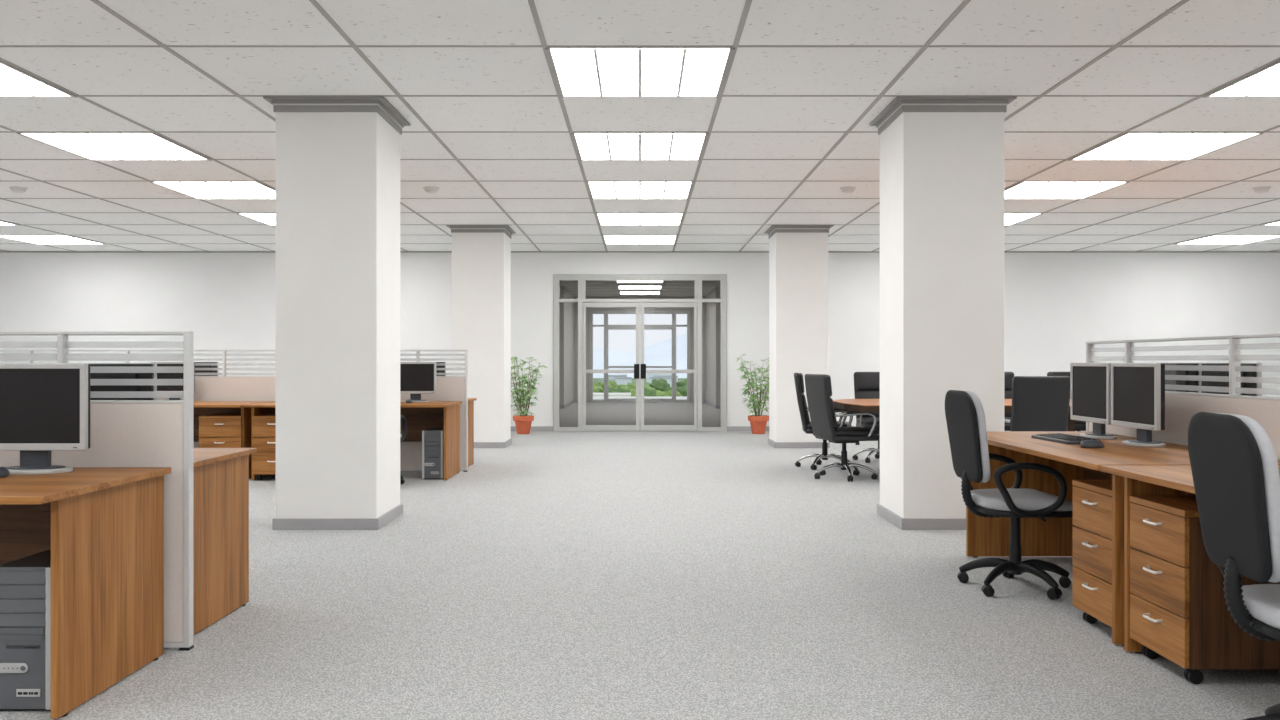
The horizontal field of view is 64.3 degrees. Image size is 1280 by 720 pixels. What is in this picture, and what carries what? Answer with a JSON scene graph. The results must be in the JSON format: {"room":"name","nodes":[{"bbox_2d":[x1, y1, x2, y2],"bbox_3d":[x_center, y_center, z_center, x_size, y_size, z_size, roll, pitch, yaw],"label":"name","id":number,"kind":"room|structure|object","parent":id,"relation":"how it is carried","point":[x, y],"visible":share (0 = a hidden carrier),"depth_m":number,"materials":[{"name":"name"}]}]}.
{"room":"open-plan office","nodes":[
{"label":"open-plan office","id":0,"kind":"room"},
{"bbox_2d":[560,287,573,404],"bbox_3d":[-3.480,-0.328,22.950,3.240,2.985,11.900,0,0,0],"label":"wall","id":1,"kind":"structure","parent":0,"point":[566,309],"depth_m":25.76,"materials":[{"name":"paint"}]},
{"bbox_2d":[0,0,1279,296],"bbox_3d":[0.000,-1.866,11.350,25.500,0.108,35.500,0,0,0],"label":"ceiling","id":2,"kind":"structure","parent":0,"point":[491,128],"depth_m":7.34,"materials":[{"name":"tile"}]},
{"bbox_2d":[9,186,27,192],"bbox_3d":[-6.520,-1.792,10.680,0.170,0.054,0.170,0,0,0],"label":"smoke detector","id":3,"kind":"object","parent":2,"relation":"attached to","point":[16,189],"visible":1,"depth_m":10.63,"materials":[{"name":"white plastic"}]},
{"bbox_2d":[0,60,76,97],"bbox_3d":[-4.400,-1.812,6.430,1.096,0.016,1.082,0,0,0],"label":"recessed light","id":4,"kind":"object","parent":2,"relation":"in","point":[14,82],"visible":1,"depth_m":6.70,"materials":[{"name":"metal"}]},
{"bbox_2d":[0,235,106,244],"bbox_3d":[-8.800,-1.812,15.230,1.096,0.016,1.082,0,0,0],"label":"recessed light","id":5,"kind":"object","parent":2,"relation":"in","point":[33,239],"visible":1,"depth_m":15.20,"materials":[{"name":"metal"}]},
{"bbox_2d":[17,133,211,160],"bbox_3d":[-4.400,-1.812,8.630,1.096,0.016,1.082,0,0,0],"label":"recessed light","id":6,"kind":"object","parent":2,"relation":"in","point":[89,146],"visible":1,"depth_m":8.58,"materials":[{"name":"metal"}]},
{"bbox_2d":[150,181,275,198],"bbox_3d":[-4.400,-1.812,10.830,1.096,0.016,1.082,0,0,0],"label":"recessed light","id":7,"kind":"object","parent":2,"relation":"in","point":[194,189],"visible":0.87,"depth_m":10.77,"materials":[{"name":"plastic"}]},
{"bbox_2d":[237,213,275,225],"bbox_3d":[-4.400,-1.812,13.030,1.096,0.016,1.082,0,0,0],"label":"recessed light","id":8,"kind":"object","parent":2,"relation":"in","point":[269,219],"visible":0.34,"depth_m":12.87,"materials":[{"name":"plastic"}]},
{"bbox_2d":[423,186,439,192],"bbox_3d":[-2.190,-1.792,10.680,0.170,0.054,0.170,0,0,0],"label":"smoke detector","id":9,"kind":"object","parent":2,"relation":"attached to","point":[429,189],"visible":1,"depth_m":10.63,"materials":[{"name":"white plastic"}]},
{"bbox_2d":[545,47,734,97],"bbox_3d":[0.000,-1.812,6.430,1.096,0.016,1.082,0,0,0],"label":"recessed light","id":10,"kind":"object","parent":2,"relation":"in","point":[577,71],"visible":1,"depth_m":6.33,"materials":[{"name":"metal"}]},
{"bbox_2d":[571,133,708,160],"bbox_3d":[0.000,-1.812,8.630,1.096,0.016,1.082,0,0,0],"label":"recessed light","id":11,"kind":"object","parent":2,"relation":"in","point":[588,146],"visible":1,"depth_m":8.60,"materials":[{"name":"plastic"}]},
{"bbox_2d":[586,181,693,198],"bbox_3d":[0.000,-1.812,10.830,1.096,0.016,1.082,0,0,0],"label":"recessed light","id":12,"kind":"object","parent":2,"relation":"in","point":[597,189],"visible":1,"depth_m":10.77,"materials":[{"name":"plastic"}]},
{"bbox_2d":[595,213,684,225],"bbox_3d":[0.000,-1.812,13.030,1.096,0.016,1.082,0,0,0],"label":"recessed light","id":13,"kind":"object","parent":2,"relation":"in","point":[602,218],"visible":1,"depth_m":12.96,"materials":[{"name":"plastic"}]},
{"bbox_2d":[602,235,677,244],"bbox_3d":[0.000,-1.812,15.230,1.096,0.016,1.082,0,0,0],"label":"recessed light","id":14,"kind":"object","parent":2,"relation":"in","point":[608,239],"visible":1,"depth_m":15.20,"materials":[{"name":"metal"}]},
{"bbox_2d":[617,286,662,288],"bbox_3d":[0.000,-1.812,25.095,1.096,0.016,1.012,0,0,0],"label":"recessed light","id":15,"kind":"object","parent":2,"relation":"in","point":[619,287],"visible":1,"depth_m":25.12,"materials":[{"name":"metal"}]},
{"bbox_2d":[616,281,663,282],"bbox_3d":[0.000,-1.812,23.035,1.096,0.016,1.012,0,0,0],"label":"recessed light","id":16,"kind":"object","parent":2,"relation":"in","point":[616,281],"visible":0.44,"depth_m":23.31,"materials":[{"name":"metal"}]},
{"bbox_2d":[619,292,660,294],"bbox_3d":[0.000,-1.812,27.155,1.096,0.016,1.012,0,0,0],"label":"recessed light","id":17,"kind":"object","parent":2,"relation":"in","point":[620,293],"visible":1,"depth_m":27.21,"materials":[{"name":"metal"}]},
{"bbox_2d":[620,292,659,293],"bbox_3d":[0.000,-1.817,27.155,1.038,0.005,1.000,0,0,0],"label":"diffuser","id":18,"kind":"object","parent":17,"relation":"attached to","point":[620,292],"depth_m":27.08,"materials":[{"name":"white plastic"}]},
{"bbox_2d":[840,186,855,192],"bbox_3d":[2.180,-1.792,10.680,0.170,0.054,0.170,0,0,0],"label":"smoke detector","id":19,"kind":"object","parent":2,"relation":"attached to","point":[846,189],"visible":1,"depth_m":10.63,"materials":[{"name":"white plastic"}]},
{"bbox_2d":[1004,213,1042,225],"bbox_3d":[4.400,-1.812,13.030,1.096,0.016,1.082,0,0,0],"label":"recessed light","id":20,"kind":"object","parent":2,"relation":"in","point":[1010,219],"visible":0.32,"depth_m":12.87,"materials":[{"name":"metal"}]},
{"bbox_2d":[1004,181,1129,198],"bbox_3d":[4.400,-1.812,10.830,1.096,0.016,1.082,0,0,0],"label":"recessed light","id":21,"kind":"object","parent":2,"relation":"in","point":[1024,189],"visible":0.87,"depth_m":10.77,"materials":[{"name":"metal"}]},
{"bbox_2d":[1068,133,1262,160],"bbox_3d":[4.400,-1.812,8.630,1.096,0.016,1.082,0,0,0],"label":"recessed light","id":22,"kind":"object","parent":2,"relation":"in","point":[1126,146],"visible":1,"depth_m":8.58,"materials":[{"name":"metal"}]},
{"bbox_2d":[1173,235,1279,244],"bbox_3d":[8.800,-1.812,15.230,1.096,0.016,1.082,0,0,0],"label":"recessed light","id":23,"kind":"object","parent":2,"relation":"in","point":[1213,239],"visible":1,"depth_m":15.20,"materials":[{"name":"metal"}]},
{"bbox_2d":[1203,60,1279,97],"bbox_3d":[4.400,-1.812,6.430,1.096,0.016,1.082,0,0,0],"label":"recessed light","id":24,"kind":"object","parent":2,"relation":"in","point":[1264,82],"visible":1,"depth_m":6.70,"materials":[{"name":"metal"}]},
{"bbox_2d":[1252,186,1270,192],"bbox_3d":[6.520,-1.792,10.680,0.170,0.054,0.170,0,0,0],"label":"smoke detector","id":25,"kind":"object","parent":2,"relation":"attached to","point":[1262,189],"visible":1,"depth_m":10.63,"materials":[{"name":"white plastic"}]},
{"bbox_2d":[0,402,1279,719],"bbox_3d":[0.000,1.215,11.350,25.500,0.100,35.500,0,0,0],"label":"floor","id":26,"kind":"structure","parent":0,"point":[561,575],"depth_m":4.66,"materials":[{"name":"grey carpet"}]},
{"bbox_2d":[0,549,50,710],"bbox_3d":[-2.046,0.923,3.580,0.207,0.483,0.440,0,0,0],"label":"computer tower","id":27,"kind":"object","parent":26,"relation":"on","point":[25,583],"visible":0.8,"depth_m":3.37,"materials":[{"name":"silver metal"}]},
{"bbox_2d":[0,467,170,718],"bbox_3d":[-2.830,0.793,3.590,1.951,0.745,0.880,0,0,0],"label":"office desk","id":28,"kind":"object","parent":26,"relation":"on","point":[102,528],"visible":1,"depth_m":3.61,"materials":[{"name":"brown wood"}]},
{"bbox_2d":[0,466,9,477],"bbox_3d":[-2.329,0.402,3.690,0.062,0.037,0.112,0,0,0],"label":"computer mouse","id":29,"kind":"object","parent":28,"relation":"on","point":[4,472],"visible":1,"depth_m":3.69,"materials":[{"name":"plastic"}]},
{"bbox_2d":[0,364,89,474],"bbox_3d":[-2.285,0.215,3.845,0.440,0.411,0.170,0,0,0],"label":"monitor","id":30,"kind":"object","parent":28,"relation":"on","point":[44,408],"visible":0.92,"depth_m":3.80,"materials":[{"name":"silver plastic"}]},
{"bbox_2d":[0,331,193,650],"bbox_3d":[-3.763,0.523,4.115,3.900,1.284,0.044,0,0,0],"label":"screen","id":31,"kind":"object","parent":26,"relation":"on","point":[123,433],"visible":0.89,"depth_m":4.10,"materials":[{"name":"metal"}]},
{"bbox_2d":[199,413,241,447],"bbox_3d":[-4.070,0.850,10.126,0.410,0.631,0.589,0,0,0],"label":"drawer pedestal","id":32,"kind":"object","parent":26,"relation":"on","point":[222,430],"visible":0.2,"depth_m":9.86,"materials":[{"name":"brown wood"}]},
{"bbox_2d":[193,448,256,634],"bbox_3d":[-2.830,0.793,4.535,1.951,0.745,0.790,0,0,0],"label":"office desk","id":33,"kind":"object","parent":26,"relation":"on","point":[220,475],"visible":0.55,"depth_m":4.56,"materials":[{"name":"brown wood"}]},
{"bbox_2d":[54,363,156,399],"bbox_3d":[-2.335,0.215,4.405,0.440,0.411,0.170,0,0,0],"label":"monitor","id":34,"kind":"object","parent":33,"relation":"on","point":[108,381],"visible":0.14,"depth_m":4.40,"materials":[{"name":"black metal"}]},
{"bbox_2d":[193,401,273,477],"bbox_3d":[-4.800,0.793,10.190,1.951,0.745,0.880,0,0,0],"label":"office desk","id":35,"kind":"object","parent":26,"relation":"on","point":[200,408],"visible":0.06,"depth_m":10.31,"materials":[{"name":"brown wood"}]},
{"bbox_2d":[151,362,194,399],"bbox_3d":[-4.790,0.215,10.475,0.440,0.411,0.170,0,0,0],"label":"monitor","id":36,"kind":"object","parent":35,"relation":"on","point":[170,375],"visible":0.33,"depth_m":10.43,"materials":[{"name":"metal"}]},
{"bbox_2d":[0,350,467,471],"bbox_3d":[-4.795,0.523,10.730,5.950,1.284,0.044,0,0,0],"label":"screen","id":37,"kind":"object","parent":26,"relation":"on","point":[207,388],"visible":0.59,"depth_m":10.71,"materials":[{"name":"metal"}]},
{"bbox_2d":[252,413,275,480],"bbox_3d":[-3.555,0.850,10.126,0.410,0.631,0.589,0,0,0],"label":"drawer pedestal","id":38,"kind":"object","parent":26,"relation":"on","point":[263,426],"visible":0.52,"depth_m":9.86,"materials":[{"name":"brown wood"}]},
{"bbox_2d":[263,96,409,529],"bbox_3d":[-2.170,-0.328,7.385,0.824,2.985,0.824,0,0,0],"label":"column","id":39,"kind":"structure","parent":26,"relation":"on","point":[338,157],"depth_m":7.04,"materials":[{"name":"paint"}]},
{"bbox_2d":[243,401,461,479],"bbox_3d":[-2.830,0.793,10.190,1.951,0.745,0.880,0,0,0],"label":"office desk","id":40,"kind":"object","parent":26,"relation":"on","point":[420,416],"visible":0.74,"depth_m":10.39,"materials":[{"name":"brown wood"}]},
{"bbox_2d":[400,362,435,401],"bbox_3d":[-2.300,0.215,10.435,0.440,0.411,0.170,0,0,0],"label":"monitor","id":41,"kind":"object","parent":40,"relation":"on","point":[416,378],"visible":0.68,"depth_m":10.39,"materials":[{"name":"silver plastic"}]},
{"bbox_2d":[400,415,406,484],"bbox_3d":[-2.483,0.657,9.438,0.584,1.015,0.609,0,0,0],"label":"office chair","id":42,"kind":"object","parent":26,"relation":"on","point":[403,435],"visible":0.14,"depth_m":9.56,"materials":[{"name":"black plastic"}]},
{"bbox_2d":[422,428,443,478],"bbox_3d":[-2.035,0.923,10.200,0.207,0.483,0.440,0,0,0],"label":"computer tower","id":43,"kind":"object","parent":26,"relation":"on","point":[432,438],"visible":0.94,"depth_m":9.99,"materials":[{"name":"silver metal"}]},
{"bbox_2d":[468,398,476,465],"bbox_3d":[-2.830,0.793,11.160,1.951,0.745,0.790,0,0,0],"label":"office desk","id":44,"kind":"object","parent":26,"relation":"on","point":[470,400],"visible":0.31,"depth_m":11.32,"materials":[{"name":"brown wood"}]},
{"bbox_2d":[436,362,445,375],"bbox_3d":[-2.330,0.215,11.005,0.440,0.411,0.170,0,0,0],"label":"monitor","id":45,"kind":"object","parent":44,"relation":"on","point":[440,366],"visible":0.1,"depth_m":11.02,"materials":[{"name":"plastic"}]},
{"bbox_2d":[446,225,515,447],"bbox_3d":[-2.170,-0.328,13.980,0.824,2.985,0.824,0,0,0],"label":"column","id":46,"kind":"structure","parent":26,"relation":"on","point":[481,254],"depth_m":13.63,"materials":[{"name":"paint"}]},
{"bbox_2d":[511,357,546,433],"bbox_3d":[-1.881,0.548,16.320,0.693,1.234,0.798,0,0,-26],"label":"potted plant","id":47,"kind":"object","parent":26,"relation":"on","point":[523,422],"visible":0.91,"depth_m":16.19,"materials":[{"name":"green plant"}]},
{"bbox_2d":[735,354,768,433],"bbox_3d":[1.942,0.528,16.278,0.721,1.274,0.720,0,0,-32],"label":"potted plant","id":48,"kind":"object","parent":26,"relation":"on","point":[758,423],"visible":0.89,"depth_m":16.21,"materials":[{"name":"green plant"}]},
{"bbox_2d":[764,225,833,447],"bbox_3d":[2.170,-0.328,13.980,0.824,2.985,0.824,0,0,0],"label":"column","id":49,"kind":"structure","parent":26,"relation":"on","point":[798,254],"depth_m":13.63,"materials":[{"name":"paint"}]},
{"bbox_2d":[794,373,851,469],"bbox_3d":[1.996,0.647,11.134,0.645,1.035,0.648,0,0,8],"label":"chair","id":50,"kind":"object","parent":26,"relation":"on","point":[807,428],"visible":0.69,"depth_m":10.93,"materials":[{"name":"black leather"}]},
{"bbox_2d":[799,373,803,392],"bbox_3d":[1.768,0.240,11.155,0.060,0.215,0.455,0,0,8],"label":"cushion","id":51,"kind":"object","parent":50,"relation":"on","point":[801,381],"depth_m":10.93,"materials":[{"name":"black leather"}]},
{"bbox_2d":[802,393,809,422],"bbox_3d":[1.808,0.510,11.150,0.093,0.310,0.455,0,0,8],"label":"cushion","id":52,"kind":"object","parent":50,"relation":"on","point":[805,415],"depth_m":10.93,"materials":[{"name":"black leather"}]},
{"bbox_2d":[807,421,851,428],"bbox_3d":[2.049,0.691,11.116,0.490,0.067,0.485,0,0,8],"label":"seat cushion","id":53,"kind":"object","parent":50,"relation":"on","point":[839,423],"depth_m":10.90,"materials":[{"name":"black leather"}]},
{"bbox_2d":[805,374,879,481],"bbox_3d":[2.004,0.647,10.111,0.630,1.035,0.634,0,0,-14],"label":"chair","id":54,"kind":"object","parent":26,"relation":"on","point":[822,411],"visible":0.99,"depth_m":9.95,"materials":[{"name":"black leather"}]},
{"bbox_2d":[828,375,831,396],"bbox_3d":[1.783,0.240,10.059,0.060,0.215,0.455,0,0,-14],"label":"cushion","id":55,"kind":"object","parent":54,"relation":"on","point":[829,378],"depth_m":9.84,"materials":[{"name":"black leather"}]},
{"bbox_2d":[830,398,837,428],"bbox_3d":[1.823,0.510,10.068,0.093,0.310,0.455,0,0,-14],"label":"cushion","id":56,"kind":"object","parent":54,"relation":"on","point":[833,422],"depth_m":9.84,"materials":[{"name":"black leather"}]},
{"bbox_2d":[836,426,878,435],"bbox_3d":[2.058,0.691,10.127,0.490,0.067,0.485,0,0,-14],"label":"seat cushion","id":57,"kind":"object","parent":54,"relation":"on","point":[846,430],"depth_m":9.91,"materials":[{"name":"black leather"}]},
{"bbox_2d":[852,372,879,462],"bbox_3d":[2.806,0.647,11.878,0.628,1.035,0.626,0,0,0],"label":"chair","id":58,"kind":"object","parent":26,"relation":"on","point":[866,384],"visible":0.38,"depth_m":12.07,"materials":[{"name":"black leather"}]},
{"bbox_2d":[856,372,879,389],"bbox_3d":[2.800,0.240,12.104,0.455,0.215,0.060,0,0,0],"label":"cushion","id":59,"kind":"object","parent":58,"relation":"on","point":[864,380],"depth_m":12.08,"materials":[{"name":"black leather"}]},
{"bbox_2d":[857,417,879,424],"bbox_3d":[2.800,0.691,11.821,0.485,0.067,0.490,0,0,0],"label":"seat cushion","id":60,"kind":"object","parent":58,"relation":"on","point":[860,420],"depth_m":11.66,"materials":[{"name":"black leather"}]},
{"bbox_2d":[857,391,879,416],"bbox_3d":[2.800,0.510,12.064,0.455,0.310,0.093,0,0,0],"label":"cushion","id":61,"kind":"object","parent":58,"relation":"on","point":[860,394],"depth_m":12.06,"materials":[{"name":"black leather"}]},
{"bbox_2d":[870,96,1016,529],"bbox_3d":[2.170,-0.328,7.385,0.824,2.985,0.824,0,0,0],"label":"column","id":62,"kind":"structure","parent":26,"relation":"on","point":[942,157],"depth_m":7.04,"materials":[{"name":"paint"}]},
{"bbox_2d":[833,399,1074,471],"bbox_3d":[4.210,0.789,10.310,4.420,0.752,1.620,0,0,0],"label":"conference table","id":63,"kind":"object","parent":26,"relation":"on","point":[859,405],"visible":0.08,"depth_m":9.90,"materials":[{"name":"brown wood"}]},
{"bbox_2d":[945,390,1072,599],"bbox_3d":[1.916,0.657,5.222,0.614,1.015,0.573,0,0,-2],"label":"office chair","id":64,"kind":"object","parent":26,"relation":"on","point":[964,411],"visible":0.98,"depth_m":5.09,"materials":[{"name":"black plastic"}]},
{"bbox_2d":[959,390,990,482],"bbox_3d":[1.685,0.380,5.210,0.100,0.455,0.411,0,0,-2],"label":"cushion","id":65,"kind":"object","parent":64,"relation":"on","point":[974,463],"depth_m":5.05,"materials":[{"name":"grey fabric"}]},
{"bbox_2d":[970,489,1072,510],"bbox_3d":[1.945,0.708,5.221,0.470,0.082,0.460,0,0,-2],"label":"seat cushion","id":66,"kind":"object","parent":64,"relation":"on","point":[981,499],"depth_m":5.06,"materials":[{"name":"grey fabric"}]},
{"bbox_2d":[1004,372,1013,430],"bbox_3d":[4.265,0.647,11.958,0.628,1.035,0.671,0,0,0],"label":"chair","id":67,"kind":"object","parent":26,"relation":"on","point":[1008,376],"visible":0.06,"depth_m":12.18,"materials":[{"name":"black plastic"}]},
{"bbox_2d":[1004,391,1011,416],"bbox_3d":[4.250,0.510,12.164,0.455,0.310,0.093,0,0,0],"label":"cushion","id":68,"kind":"object","parent":67,"relation":"on","point":[1007,394],"depth_m":12.16,"materials":[{"name":"black leather"}]},
{"bbox_2d":[1004,372,1012,389],"bbox_3d":[4.250,0.240,12.204,0.455,0.215,0.060,0,0,0],"label":"cushion","id":69,"kind":"object","parent":67,"relation":"on","point":[1008,376],"depth_m":12.18,"materials":[{"name":"black leather"}]},
{"bbox_2d":[1004,376,1069,430],"bbox_3d":[3.424,0.647,9.006,0.636,1.035,0.665,0,0,0],"label":"chair","id":70,"kind":"object","parent":26,"relation":"on","point":[1039,403],"visible":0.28,"depth_m":8.72,"materials":[{"name":"black fabric"}]},
{"bbox_2d":[1047,372,1085,430],"bbox_3d":[5.136,0.647,11.972,0.619,1.035,0.642,0,0,-5],"label":"chair","id":71,"kind":"object","parent":26,"relation":"on","point":[1079,425],"visible":0.02,"depth_m":11.83,"materials":[{"name":"black plastic"}]},
{"bbox_2d":[1050,372,1069,376],"bbox_3d":[5.150,0.240,12.204,0.455,0.215,0.060,0,0,0],"label":"cushion","id":72,"kind":"object","parent":71,"relation":"on","point":[1051,373],"depth_m":12.19,"materials":[{"name":"black leather"}]},
{"bbox_2d":[1072,480,1111,626],"bbox_3d":[2.210,0.850,4.375,0.589,0.631,0.410,0,0,0],"label":"drawer pedestal","id":73,"kind":"object","parent":26,"relation":"on","point":[1092,499],"visible":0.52,"depth_m":4.38,"materials":[{"name":"brown wood"}]},
{"bbox_2d":[966,431,1279,645],"bbox_3d":[2.289,0.793,5.105,0.870,0.745,1.951,0,0,0],"label":"office desk","id":74,"kind":"object","parent":26,"relation":"on","point":[985,537],"visible":0.36,"depth_m":6.03,"materials":[{"name":"brown wood"}]},
{"bbox_2d":[1031,433,1099,443],"bbox_3d":[2.235,0.408,5.360,0.170,0.026,0.460,0,0,-2],"label":"keyboard","id":75,"kind":"object","parent":74,"relation":"on","point":[1058,437],"visible":0.98,"depth_m":5.31,"materials":[{"name":"plastic"}]},
{"bbox_2d":[1080,440,1103,447],"bbox_3d":[2.190,0.402,4.930,0.112,0.037,0.062,0,0,0],"label":"computer mouse","id":76,"kind":"object","parent":74,"relation":"on","point":[1087,443],"visible":1,"depth_m":4.91,"materials":[{"name":"plastic"}]},
{"bbox_2d":[1070,363,1117,439],"bbox_3d":[2.510,0.215,5.575,0.170,0.411,0.470,0,0,0],"label":"monitor","id":77,"kind":"object","parent":74,"relation":"on","point":[1090,383],"visible":0.94,"depth_m":5.54,"materials":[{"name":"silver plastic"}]},
{"bbox_2d":[1111,363,1164,447],"bbox_3d":[2.510,0.215,5.075,0.170,0.411,0.470,0,0,0],"label":"monitor","id":78,"kind":"object","parent":74,"relation":"on","point":[1137,389],"visible":1,"depth_m":5.03,"materials":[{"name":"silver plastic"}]},
{"bbox_2d":[1086,333,1279,459],"bbox_3d":[2.775,0.523,4.140,0.044,1.284,4.300,0,0,0],"label":"screen","id":79,"kind":"object","parent":26,"relation":"on","point":[1180,407],"visible":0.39,"depth_m":4.96,"materials":[{"name":"metal"}]},
{"bbox_2d":[1100,465,1279,653],"bbox_3d":[2.289,0.793,3.130,0.870,0.745,1.951,0,0,0],"label":"office desk","id":80,"kind":"object","parent":26,"relation":"on","point":[1138,479],"visible":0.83,"depth_m":4.05,"materials":[{"name":"brown wood"}]},
{"bbox_2d":[1129,495,1279,684],"bbox_3d":[2.210,0.850,3.840,0.589,0.631,0.410,0,0,0],"label":"drawer pedestal","id":81,"kind":"object","parent":26,"relation":"on","point":[1179,612],"visible":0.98,"depth_m":3.66,"materials":[{"name":"brown wood"}]},
{"bbox_2d":[1188,412,1279,719],"bbox_3d":[1.940,0.657,2.907,0.592,1.015,0.578,0,0,5],"label":"office chair","id":82,"kind":"object","parent":26,"relation":"on","point":[1234,464],"visible":1,"depth_m":2.87,"materials":[{"name":"black plastic"}]},
{"bbox_2d":[1219,413,1279,582],"bbox_3d":[1.721,0.380,2.923,0.100,0.455,0.411,0,0,5],"label":"cushion","id":83,"kind":"object","parent":82,"relation":"on","point":[1249,482],"depth_m":2.78,"materials":[{"name":"grey fabric"}]},
{"bbox_2d":[1241,584,1279,628],"bbox_3d":[1.980,0.708,2.898,0.470,0.082,0.460,0,0,5],"label":"seat cushion","id":84,"kind":"object","parent":82,"relation":"on","point":[1261,601],"depth_m":2.90,"materials":[{"name":"grey fabric"}]},
{"bbox_3d":[-4.800,0.793,11.165,1.951,0.745,0.790,0,0,0],"label":"office desk","id":85,"kind":"object","parent":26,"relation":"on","visible":0},
{"bbox_2d":[195,362,217,375],"bbox_3d":[-4.800,0.215,11.005,0.440,0.411,0.170,0,0,0],"label":"monitor","id":86,"kind":"object","parent":85,"relation":"on","point":[201,368],"visible":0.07,"depth_m":11.02,"materials":[{"name":"plastic"}]},
{"bbox_3d":[3.280,0.793,5.105,0.840,0.745,1.951,0,0,0],"label":"office desk","id":87,"kind":"object","parent":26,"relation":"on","visible":0},
{"bbox_2d":[1161,363,1201,392],"bbox_3d":[3.025,0.215,5.800,0.170,0.411,0.470,0,0,0],"label":"monitor","id":88,"kind":"object","parent":87,"relation":"on","point":[1179,377],"visible":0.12,"depth_m":5.66,"materials":[{"name":"plastic"}]},
{"bbox_2d":[1202,363,1261,395],"bbox_3d":[3.025,0.215,5.275,0.170,0.411,0.470,0,0,0],"label":"monitor","id":89,"kind":"object","parent":87,"relation":"on","point":[1215,376],"visible":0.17,"depth_m":5.24,"materials":[{"name":"plastic"}]},
{"bbox_2d":[0,251,1279,425],"bbox_3d":[0.000,-0.328,16.940,25.500,2.985,0.120,0,0,0],"label":"wall","id":90,"kind":"structure","parent":0,"point":[1055,304],"depth_m":16.88,"materials":[{"name":"paint"}]},
{"bbox_2d":[553,274,726,430],"bbox_3d":[0.000,-0.135,16.898,2.870,2.600,0.124,0,0,0],"label":"door","id":91,"kind":"structure","parent":90,"relation":"in","point":[639,370],"depth_m":16.85,"materials":[{"name":"metal"}]},
{"bbox_2d":[0,252,1279,252],"bbox_3d":[0.000,-1.806,16.870,25.300,0.015,0.020,0,0,0],"label":"trim","id":92,"kind":"structure","parent":90,"relation":"attached to","point":[0,252],"depth_m":16.87,"materials":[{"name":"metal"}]},
{"bbox_2d":[511,426,855,430],"bbox_3d":[0.000,1.124,16.872,25.300,0.082,0.015,0,0,0],"label":"baseboard","id":93,"kind":"structure","parent":90,"relation":"attached to","point":[513,428],"depth_m":16.86,"materials":[{"name":"grey plastic"}]},
{"bbox_2d":[574,297,705,401],"bbox_3d":[0.000,-0.328,28.960,10.000,2.985,0.120,0,0,0],"label":"wall","id":94,"kind":"structure","parent":0,"point":[575,304],"depth_m":28.90,"materials":[{"name":"paint"}]},
{"bbox_2d":[589,310,690,401],"bbox_3d":[0.000,-0.135,28.925,2.870,2.600,0.110,0,0,0],"label":"window","id":95,"kind":"structure","parent":94,"relation":"in","point":[606,326],"depth_m":28.87,"materials":[{"name":"glass"}]},
{"bbox_2d":[706,287,719,404],"bbox_3d":[3.480,-0.328,22.950,3.240,2.985,11.900,0,0,0],"label":"wall","id":96,"kind":"structure","parent":0,"point":[712,309],"depth_m":25.76,"materials":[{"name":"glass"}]},
{"label":"outside","id":97,"kind":"structure","parent":0,"visible":0},
{"bbox_2d":[593,378,686,385],"bbox_3d":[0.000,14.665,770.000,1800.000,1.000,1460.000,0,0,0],"label":"ground","id":98,"kind":"structure","parent":97,"point":[595,380],"depth_m":739.46,"materials":[{"name":"green plant"}]},
{"bbox_2d":[593,383,603,392],"bbox_3d":[-10.110,9.482,226.365,5.766,9.366,5.006,0,0,0],"label":"tree","id":99,"kind":"object","parent":98,"relation":"on","point":[596,387],"visible":0.11,"depth_m":224.59,"materials":[{"name":"green plant"}]},
{"bbox_2d":[593,393,630,395],"bbox_3d":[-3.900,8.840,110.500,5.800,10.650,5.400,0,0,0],"label":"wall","id":100,"kind":"structure","parent":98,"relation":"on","point":[594,394],"depth_m":107.81,"materials":[{"name":"stone"}]},
{"bbox_2d":[615,377,631,384],"bbox_3d":[-6.137,10.109,380.000,6.265,8.111,8.400,0,0,0],"label":"building","id":101,"kind":"structure","parent":98,"relation":"on","point":[619,380],"depth_m":376.02,"materials":[{"name":"grey concrete"}]},
{"bbox_2d":[593,333,686,377],"bbox_3d":[0.000,-10.240,1045.000,520.000,48.809,410.000,0,0,0],"label":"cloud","id":102,"kind":"structure","parent":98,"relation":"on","point":[660,353],"depth_m":1040.01,"materials":[{"name":"white"}]},
{"bbox_2d":[649,378,669,391],"bbox_3d":[5.002,9.329,263.847,6.480,9.672,5.837,0,0,0],"label":"tree","id":103,"kind":"object","parent":98,"relation":"on","point":[660,384],"visible":0.28,"depth_m":261.74,"materials":[{"name":"green plant"}]},
{"bbox_2d":[647,373,671,381],"bbox_3d":[13.079,10.343,680.000,17.772,7.643,8.400,0,0,0],"label":"building","id":104,"kind":"structure","parent":98,"relation":"on","point":[648,374],"depth_m":675.92,"materials":[{"name":"grey concrete"}]},
{"bbox_2d":[649,377,671,386],"bbox_3d":[8.304,10.111,380.000,9.510,8.108,8.400,0,0,0],"label":"building","id":105,"kind":"structure","parent":98,"relation":"on","point":[669,379],"depth_m":376.02,"materials":[{"name":"grey concrete"}]},
{"bbox_2d":[677,385,686,395],"bbox_3d":[8.381,9.331,189.162,4.770,9.668,3.963,0,0,0],"label":"tree","id":106,"kind":"object","parent":98,"relation":"on","point":[683,390],"visible":0.1,"depth_m":188.02,"materials":[{"name":"green plant"}]},
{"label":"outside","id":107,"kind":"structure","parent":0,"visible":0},
{"bbox_2d":[593,396,686,399],"bbox_3d":[0.000,1.375,31.515,12.000,0.380,4.970,0,0,0],"label":"ledge","id":108,"kind":"object","parent":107,"point":[594,397],"depth_m":33.05,"materials":[{"name":"stone"}]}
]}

